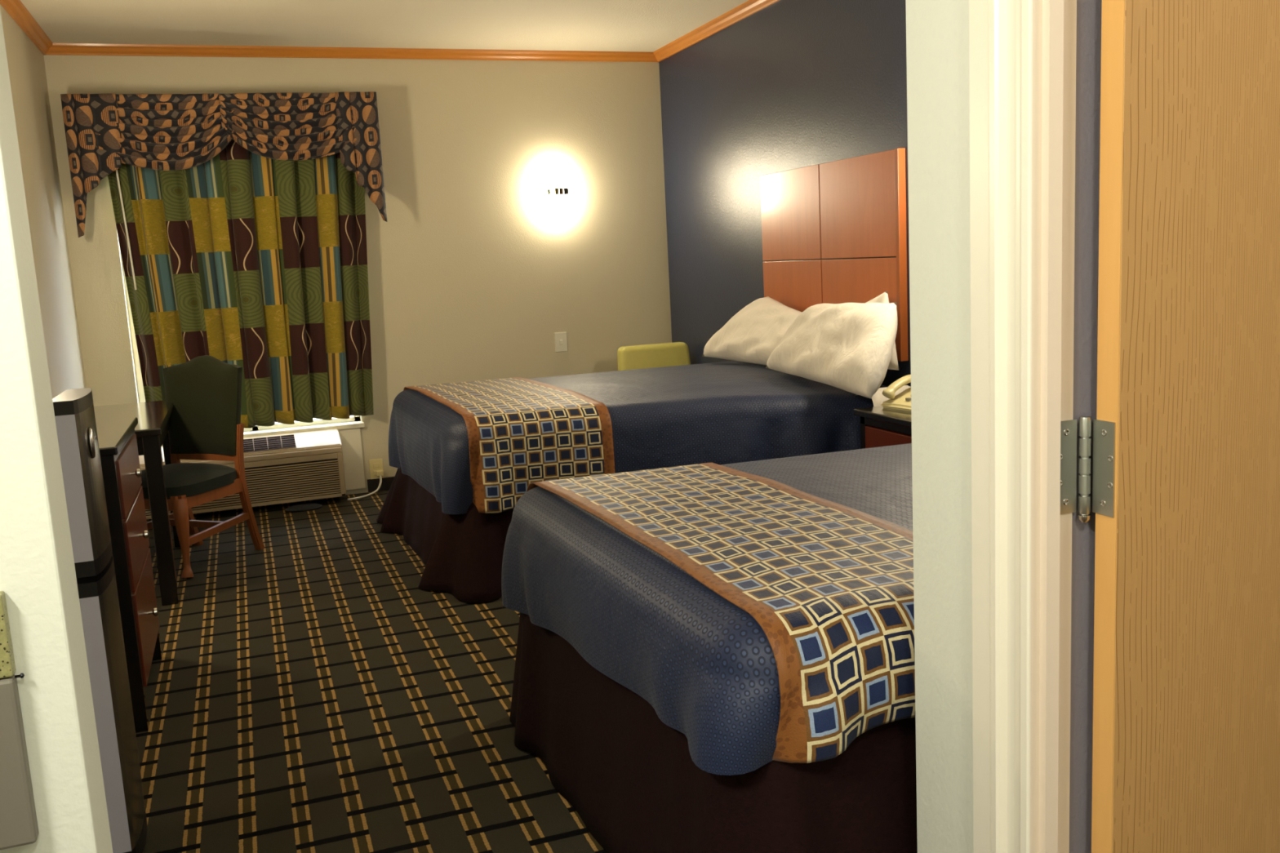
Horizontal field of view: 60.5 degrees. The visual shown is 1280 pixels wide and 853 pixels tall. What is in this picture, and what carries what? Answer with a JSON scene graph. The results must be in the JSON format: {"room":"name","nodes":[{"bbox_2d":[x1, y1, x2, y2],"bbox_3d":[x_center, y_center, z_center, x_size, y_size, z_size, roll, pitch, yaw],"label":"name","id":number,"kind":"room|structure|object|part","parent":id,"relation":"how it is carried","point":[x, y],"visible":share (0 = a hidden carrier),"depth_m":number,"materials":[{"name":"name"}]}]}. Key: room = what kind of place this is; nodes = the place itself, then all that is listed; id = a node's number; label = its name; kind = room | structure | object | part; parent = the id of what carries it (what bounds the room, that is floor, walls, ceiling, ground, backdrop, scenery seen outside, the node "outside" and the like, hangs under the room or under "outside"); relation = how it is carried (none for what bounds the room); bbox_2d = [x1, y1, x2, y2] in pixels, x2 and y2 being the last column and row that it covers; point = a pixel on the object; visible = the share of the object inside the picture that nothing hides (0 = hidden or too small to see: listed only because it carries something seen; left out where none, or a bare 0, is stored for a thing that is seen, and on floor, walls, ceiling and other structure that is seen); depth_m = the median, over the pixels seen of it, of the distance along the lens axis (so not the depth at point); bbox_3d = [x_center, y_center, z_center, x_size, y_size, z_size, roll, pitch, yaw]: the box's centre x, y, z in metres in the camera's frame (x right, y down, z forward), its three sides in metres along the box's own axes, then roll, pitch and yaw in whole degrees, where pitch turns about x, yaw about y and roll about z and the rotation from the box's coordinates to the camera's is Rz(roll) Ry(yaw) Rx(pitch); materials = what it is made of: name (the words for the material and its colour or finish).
{"room":"hotel room","nodes":[
{"label":"hotel room","id":0,"kind":"room"},
{"bbox_2d":[0,4,86,399],"bbox_3d":[-2.139,-0.388,3.410,0.100,2.450,5.095,-6,9,-19],"label":"wall","id":1,"kind":"structure","parent":0,"point":[25,61],"depth_m":5.01,"materials":[{"name":"beige paint"}]},
{"bbox_2d":[0,0,53,54],"bbox_3d":[-2.102,-1.572,3.183,0.055,0.048,4.945,-6,9,-19],"label":"trim","id":2,"kind":"structure","parent":1,"relation":"attached to","point":[15,9],"depth_m":4.91,"materials":[{"name":"brown wood"}]},
{"bbox_2d":[0,8,112,852],"bbox_3d":[-0.985,-0.090,1.080,0.691,2.450,0.110,-6,9,-19],"label":"wall partition","id":3,"kind":"structure","parent":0,"point":[38,580],"depth_m":1.19,"materials":[{"name":"paint"}]},
{"bbox_2d":[43,54,671,494],"bbox_3d":[-1.397,-0.867,6.277,3.296,2.450,0.150,-6,9,-19],"label":"wall","id":4,"kind":"structure","parent":0,"point":[468,280],"depth_m":6.31,"materials":[{"name":"beige paint"}]},
{"bbox_2d":[60,91,387,237],"bbox_3d":[-2.119,-1.366,5.711,1.507,0.700,0.279,-6,9,-19],"label":"window valance","id":5,"kind":"object","parent":4,"relation":"attached to","point":[104,131],"visible":1,"depth_m":5.57,"materials":[{"name":"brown fabric"}]},
{"bbox_2d":[107,138,373,428],"bbox_3d":[-2.085,-0.834,5.856,1.360,1.685,0.113,-6,9,-19],"label":"curtain","id":6,"kind":"object","parent":5,"relation":"hanging from","point":[247,260],"visible":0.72,"depth_m":5.86,"materials":[{"name":"multicoloured fabric"}]},
{"bbox_2d":[138,428,346,519],"bbox_3d":[-2.157,0.251,5.937,1.063,0.360,0.196,-6,9,-19],"label":"air conditioner","id":7,"kind":"object","parent":4,"relation":"attached to","point":[307,465],"visible":0.48,"depth_m":5.95,"materials":[{"name":"beige plastic"}]},
{"bbox_2d":[145,458,340,515],"bbox_3d":[-2.124,0.322,5.865,1.003,0.198,0.002,-6,9,-19],"label":"grille","id":8,"kind":"object","parent":7,"relation":"attached to","point":[286,481],"depth_m":5.93,"materials":[{"name":"beige plastic"}]},
{"bbox_2d":[243,434,296,453],"bbox_3d":[-2.191,0.110,5.901,0.647,0.056,0.131,-6,9,-19],"label":"vent","id":9,"kind":"object","parent":7,"relation":"attached to","point":[275,443],"depth_m":5.96,"materials":[{"name":"grey plastic"}]},
{"bbox_2d":[120,254,364,437],"bbox_3d":[-2.179,-0.754,5.971,1.175,1.640,0.150,-6,9,-19],"label":"window","id":10,"kind":"structure","parent":4,"relation":"in","point":[353,421],"depth_m":6.11,"materials":[{"name":"white glass"}]},
{"bbox_3d":[-2.129,0.044,6.069,1.175,0.028,0.100,-6,9,-19],"label":"sill","id":11,"kind":"part","parent":10,"relation":"part of","materials":[{"name":"white wood"}]},
{"bbox_2d":[45,42,657,62],"bbox_3d":[-1.423,-2.040,5.999,3.296,0.048,0.055,-6,9,-19],"label":"trim","id":12,"kind":"structure","parent":4,"relation":"attached to","point":[66,49],"depth_m":5.92,"materials":[{"name":"brown wood"}]},
{"bbox_2d":[337,427,365,490],"bbox_3d":[-2.166,0.228,6.048,1.245,0.375,0.020,-6,9,-19],"label":"panel","id":13,"kind":"object","parent":4,"relation":"attached to","point":[350,439],"depth_m":6.23,"materials":[{"name":"beige plastic"}]},
{"bbox_2d":[368,458,383,479],"bbox_3d":[-1.512,0.245,6.298,0.075,0.115,0.010,-6,9,-19],"label":"wall outlet","id":14,"kind":"object","parent":4,"relation":"attached to","point":[375,464],"visible":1,"depth_m":6.29,"materials":[{"name":"beige plastic"}]},
{"bbox_2d":[373,462,379,467],"bbox_3d":[-1.512,0.223,6.292,0.034,0.028,0.005,-6,9,-19],"label":"socket","id":15,"kind":"object","parent":14,"relation":"attached to","point":[375,464],"depth_m":6.29,"materials":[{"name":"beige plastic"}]},
{"bbox_2d":[367,476,394,493],"bbox_3d":[-0.662,0.246,6.611,1.916,0.075,0.012,-6,9,-19],"label":"baseboard","id":16,"kind":"structure","parent":4,"relation":"attached to","point":[372,484],"depth_m":6.31,"materials":[{"name":"plastic"}]},
{"bbox_2d":[534,164,574,219],"bbox_3d":[-0.488,-1.370,6.409,0.240,0.310,0.104,-6,9,-19],"label":"wall sconce","id":17,"kind":"object","parent":4,"relation":"attached to","point":[554,191],"visible":1,"depth_m":6.38,"materials":[{"name":"white glass"}]},
{"bbox_2d":[554,332,567,351],"bbox_3d":[-0.473,-0.506,6.580,0.075,0.115,0.012,-6,9,-19],"label":"wall plate","id":18,"kind":"object","parent":4,"relation":"attached to","point":[561,343],"visible":1,"depth_m":6.58,"materials":[{"name":"white plastic"}]},
{"bbox_2d":[135,490,606,852],"bbox_3d":[-0.032,0.856,2.846,3.566,0.050,7.905,-6,9,-19],"label":"floor","id":19,"kind":"structure","parent":0,"point":[305,694],"depth_m":3.20,"materials":[{"name":"carpet"}]},
{"bbox_2d":[0,591,39,850],"bbox_3d":[-0.756,0.736,0.625,0.642,0.935,1.099,-6,9,-19],"label":"vanity","id":20,"kind":"structure","parent":19,"relation":"on","point":[19,827],"depth_m":1.17,"materials":[{"name":"laminate"}]},
{"bbox_3d":[-0.944,0.389,1.088,0.598,0.188,0.022,-6,9,-19],"label":"apron panel","id":21,"kind":"part","parent":20,"relation":"part of","materials":[{"name":"grey laminate"}]},
{"bbox_2d":[52,387,146,852],"bbox_3d":[-1.337,0.449,2.312,0.445,1.008,0.270,-6,9,-19],"label":"refrigerator","id":22,"kind":"object","parent":19,"relation":"on","point":[73,409],"visible":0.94,"depth_m":2.27,"materials":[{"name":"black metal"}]},
{"bbox_3d":[-1.186,-0.053,2.300,0.060,0.028,0.270,-6,9,-19],"label":"door trim","id":23,"kind":"part","parent":22,"relation":"part of","materials":[{"name":"black plastic"}]},
{"bbox_3d":[-1.178,0.109,2.325,0.060,0.300,0.270,-6,9,-19],"label":"door","id":24,"kind":"part","parent":22,"relation":"part of","materials":[{"name":"silver metal"}]},
{"bbox_3d":[-1.169,0.273,2.350,0.060,0.032,0.270,-6,9,-19],"label":"door trim","id":25,"kind":"part","parent":22,"relation":"part of","materials":[{"name":"black plastic"}]},
{"bbox_3d":[-1.167,0.316,2.357,0.060,0.030,0.270,-6,9,-19],"label":"door trim","id":26,"kind":"part","parent":22,"relation":"part of","materials":[{"name":"black plastic"}]},
{"bbox_3d":[-1.152,0.607,2.401,0.060,0.560,0.270,-6,9,-19],"label":"door","id":27,"kind":"part","parent":22,"relation":"part of","materials":[{"name":"silver metal"}]},
{"bbox_3d":[-1.136,0.906,2.447,0.060,0.045,0.270,-6,9,-19],"label":"door trim","id":28,"kind":"part","parent":22,"relation":"part of","materials":[{"name":"black plastic"}]},
{"bbox_2d":[95,417,162,733],"bbox_3d":[-1.706,0.435,3.286,0.457,0.818,0.684,-6,9,-19],"label":"dresser","id":29,"kind":"object","parent":19,"relation":"on","point":[122,473],"visible":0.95,"depth_m":3.11,"materials":[{"name":"brown wood"}]},
{"bbox_3d":[-1.546,0.142,3.305,0.026,0.165,0.580,-6,9,-19],"label":"drawer","id":30,"kind":"part","parent":29,"relation":"part of","materials":[{"name":"brown wood"}]},
{"bbox_3d":[-1.536,0.330,3.334,0.026,0.203,0.580,-6,9,-19],"label":"drawer","id":31,"kind":"part","parent":29,"relation":"part of","materials":[{"name":"brown wood"}]},
{"bbox_3d":[-1.516,0.140,3.305,0.030,0.028,0.027,-6,9,-19],"label":"knob","id":32,"kind":"part","parent":29,"relation":"part of","materials":[{"name":"silver metal"}]},
{"bbox_3d":[-1.507,0.329,3.334,0.030,0.028,0.027,-6,9,-19],"label":"knob","id":33,"kind":"part","parent":29,"relation":"part of","materials":[{"name":"silver metal"}]},
{"bbox_3d":[-1.524,0.572,3.371,0.026,0.273,0.580,-6,9,-19],"label":"drawer","id":34,"kind":"part","parent":29,"relation":"part of","materials":[{"name":"brown wood"}]},
{"bbox_3d":[-1.494,0.571,3.372,0.030,0.028,0.027,-6,9,-19],"label":"knob","id":35,"kind":"part","parent":29,"relation":"part of","materials":[{"name":"silver metal"}]},
{"bbox_2d":[93,400,180,605],"bbox_3d":[-2.216,0.307,4.681,0.456,0.700,1.080,-6,9,-19],"label":"desk","id":36,"kind":"object","parent":19,"relation":"on","point":[151,431],"visible":0.44,"depth_m":4.28,"materials":[{"name":"brown wood"}]},
{"bbox_3d":[-1.869,0.365,4.280,0.060,0.672,0.060,-6,9,-19],"label":"leg","id":37,"kind":"part","parent":36,"relation":"part of","materials":[{"name":"brown wood"}]},
{"bbox_3d":[-2.213,0.239,5.210,0.060,0.672,0.060,-6,9,-19],"label":"leg","id":38,"kind":"part","parent":36,"relation":"part of","materials":[{"name":"brown wood"}]},
{"bbox_2d":[141,355,264,577],"bbox_3d":[-2.059,0.158,4.902,0.488,0.910,0.523,1,9,23],"label":"desk chair","id":39,"kind":"object","parent":19,"relation":"on","point":[205,392],"visible":0.66,"depth_m":4.97,"materials":[{"name":"green fabric"}]},
{"bbox_3d":[-1.937,0.474,4.657,0.068,0.348,0.069,1,9,23],"label":"leg","id":40,"kind":"part","parent":39,"relation":"part of","materials":[{"name":"brown wood"}]},
{"bbox_3d":[-2.151,0.277,5.184,0.049,0.600,0.116,1,9,23],"label":"leg","id":41,"kind":"part","parent":39,"relation":"part of","materials":[{"name":"brown wood"}]},
{"bbox_3d":[-2.067,0.225,4.882,0.463,0.095,0.450,1,9,23],"label":"seat","id":42,"kind":"part","parent":39,"relation":"part of","materials":[{"name":"green fabric"}]},
{"bbox_3d":[-2.063,0.291,4.895,0.438,0.062,0.417,1,9,23],"label":"seat frame","id":43,"kind":"part","parent":39,"relation":"part of","materials":[{"name":"brown wood"}]},
{"bbox_3d":[-1.998,-0.100,5.040,0.444,0.448,0.111,1,9,23],"label":"backrest","id":44,"kind":"part","parent":39,"relation":"part of","materials":[{"name":"green fabric"}]},
{"bbox_3d":[-1.994,0.138,5.056,0.370,0.030,0.024,1,9,23],"label":"rail","id":45,"kind":"part","parent":39,"relation":"part of","materials":[{"name":"brown wood"}]},
{"bbox_3d":[-1.796,0.281,5.037,0.049,0.600,0.116,1,9,23],"label":"leg","id":46,"kind":"part","parent":39,"relation":"part of","materials":[{"name":"brown wood"}]},
{"bbox_2d":[284,502,322,511],"bbox_3d":[-1.820,0.435,5.941,0.198,0.020,0.144,-6,9,-19],"label":"disc","id":47,"kind":"object","parent":19,"relation":"on","point":[303,507],"visible":1,"depth_m":5.91,"materials":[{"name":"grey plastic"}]},
{"bbox_2d":[347,470,383,500],"bbox_3d":[-1.540,0.331,6.193,0.058,0.124,0.272,2,10,30],"label":"power cord","id":48,"kind":"object","parent":19,"relation":"on","point":[379,473],"visible":1,"depth_m":6.24,"materials":[{"name":"beige plastic"}]},
{"bbox_2d":[376,385,910,603],"bbox_3d":[-0.135,0.163,4.915,1.910,0.700,1.978,-6,9,-19],"label":"bed","id":49,"kind":"object","parent":19,"relation":"on","point":[462,554],"visible":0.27,"depth_m":4.26,"materials":[{"name":"fabric"}]},
{"bbox_2d":[388,360,886,514],"bbox_3d":[-0.094,0.006,4.862,1.817,0.433,1.838,-6,9,-19],"label":"bedspread","id":50,"kind":"object","parent":49,"relation":"on","point":[482,443],"visible":0.84,"depth_m":4.25,"materials":[{"name":"blue fabric"}]},
{"bbox_2d":[702,296,802,365],"bbox_3d":[0.567,-0.447,5.147,0.259,0.309,0.860,-6,9,-19],"label":"pillow","id":51,"kind":"object","parent":50,"relation":"on","point":[751,335],"visible":0.59,"depth_m":5.10,"materials":[{"name":"white fabric"}]},
{"bbox_2d":[765,302,897,398],"bbox_3d":[0.770,-0.332,4.415,0.260,0.335,0.890,-6,9,-19],"label":"pillow","id":52,"kind":"object","parent":50,"relation":"on","point":[848,347],"visible":1,"depth_m":4.20,"materials":[{"name":"white fabric"}]},
{"bbox_2d":[866,290,898,369],"bbox_3d":[0.911,-0.403,4.582,0.075,0.332,0.600,-6,9,-19],"label":"pillow","id":53,"kind":"object","parent":50,"relation":"on","point":[882,298],"visible":0.08,"depth_m":4.35,"materials":[{"name":"white fabric"}]},
{"bbox_2d":[617,342,690,370],"bbox_3d":[0.155,-0.092,6.333,0.463,0.745,0.462,-6,9,-19],"label":"lounge chair","id":54,"kind":"object","parent":19,"relation":"on","point":[674,353],"visible":0.27,"depth_m":6.39,"materials":[{"name":"fabric"}]},
{"bbox_2d":[509,613,917,852],"bbox_3d":[0.719,0.492,2.635,1.874,0.655,1.512,-6,9,-19],"label":"bed","id":55,"kind":"object","parent":19,"relation":"on","point":[633,779],"visible":0.21,"depth_m":1.99,"materials":[{"name":"fabric"}]},
{"bbox_2d":[501,443,915,775],"bbox_3d":[0.715,0.303,2.619,1.874,0.357,1.498,-6,9,-19],"label":"bedspread","id":56,"kind":"object","parent":55,"relation":"on","point":[763,611],"visible":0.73,"depth_m":2.04,"materials":[{"name":"blue fabric"}]},
{"bbox_2d":[853,405,911,448],"bbox_3d":[1.092,0.254,3.960,0.372,0.605,0.635,-6,9,-19],"label":"nightstand","id":57,"kind":"object","parent":19,"relation":"on","point":[880,426],"visible":0.12,"depth_m":4.01,"materials":[{"name":"brown wood"}]},
{"bbox_3d":[0.945,0.091,3.884,0.020,0.125,0.525,-6,9,-19],"label":"drawer","id":58,"kind":"part","parent":57,"relation":"part of","materials":[{"name":"brown wood"}]},
{"bbox_2d":[880,374,911,411],"bbox_3d":[1.047,-0.131,4.099,0.237,0.116,0.200,-8,10,-27],"label":"telephone","id":59,"kind":"object","parent":57,"relation":"on","point":[902,401],"visible":0.39,"depth_m":4.11,"materials":[{"name":"beige plastic"}]},
{"bbox_2d":[20,0,748,52],"bbox_3d":[-0.160,-1.612,2.467,3.566,0.050,7.905,-6,9,-19],"label":"ceiling","id":60,"kind":"structure","parent":0,"point":[598,25],"depth_m":5.36,"materials":[{"name":"paint"}]},
{"bbox_2d":[658,0,911,386],"bbox_3d":[1.529,-0.551,3.234,0.100,2.450,7.905,-6,9,-19],"label":"wall","id":61,"kind":"structure","parent":0,"point":[790,84],"depth_m":5.52,"materials":[{"name":"blue paint"}]},
{"bbox_2d":[653,0,779,62],"bbox_3d":[0.941,-1.894,4.255,0.055,0.048,4.964,-6,9,-19],"label":"trim","id":62,"kind":"structure","parent":61,"relation":"attached to","point":[749,7],"depth_m":5.75,"materials":[{"name":"brown wood"}]},
{"bbox_2d":[760,147,908,361],"bbox_3d":[0.836,-0.752,4.919,0.035,0.837,1.212,-6,9,-19],"label":"headboard","id":63,"kind":"object","parent":61,"relation":"attached to","point":[834,232],"visible":0.83,"depth_m":4.76,"materials":[{"name":"brown wood"}]},
{"bbox_3d":[0.708,-0.997,5.177,0.012,0.416,0.582,-6,9,-19],"label":"panel","id":64,"kind":"part","parent":63,"relation":"part of","materials":[{"name":"brown wood"}]},
{"bbox_3d":[0.729,-0.584,5.241,0.012,0.409,0.582,-6,9,-19],"label":"panel","id":65,"kind":"part","parent":63,"relation":"part of","materials":[{"name":"brown wood"}]},
{"bbox_3d":[0.913,-0.922,4.622,0.012,0.416,0.599,-6,9,-19],"label":"panel","id":66,"kind":"part","parent":63,"relation":"part of","materials":[{"name":"brown wood"}]},
{"bbox_3d":[0.934,-0.510,4.686,0.012,0.409,0.599,-6,9,-19],"label":"panel","id":67,"kind":"part","parent":63,"relation":"part of","materials":[{"name":"brown wood"}]},
{"bbox_2d":[905,0,973,852],"bbox_3d":[0.880,-0.076,0.364,0.047,2.450,2.691,-6,9,-19],"label":"wall","id":68,"kind":"structure","parent":0,"point":[937,31],"depth_m":1.57,"materials":[{"name":"paint"}]},
{"bbox_2d":[968,0,1032,852],"bbox_3d":[0.471,-0.021,1.425,0.022,2.060,0.120,-6,9,-19],"label":"trim","id":69,"kind":"structure","parent":68,"relation":"attached to","point":[1001,31],"depth_m":1.42,"materials":[{"name":"white wood"}]},
{"bbox_2d":[1030,0,1076,852],"bbox_3d":[0.517,-0.016,1.381,0.065,2.060,0.032,-6,9,-19],"label":"trim","id":70,"kind":"structure","parent":68,"relation":"attached to","point":[1054,21],"depth_m":1.37,"materials":[{"name":"beige wood"}]},
{"bbox_2d":[1060,0,1279,852],"bbox_3d":[0.932,-0.053,1.488,0.850,2.033,0.184,-6,9,-19],"label":"door","id":71,"kind":"structure","parent":68,"relation":"in","point":[1186,747],"depth_m":1.39,"materials":[{"name":"brown wood"}]},
{"bbox_3d":[0.564,0.056,1.389,0.068,0.138,0.032,1,10,25],"label":"door hinge","id":72,"kind":"part","parent":71,"relation":"part of","materials":[{"name":"silver metal"}]},
{"bbox_2d":[1069,0,1102,852],"bbox_3d":[0.535,-0.035,1.499,0.051,2.060,0.210,-6,9,-19],"label":"wall","id":73,"kind":"structure","parent":0,"point":[1088,46],"depth_m":1.39,"materials":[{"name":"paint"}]}
]}

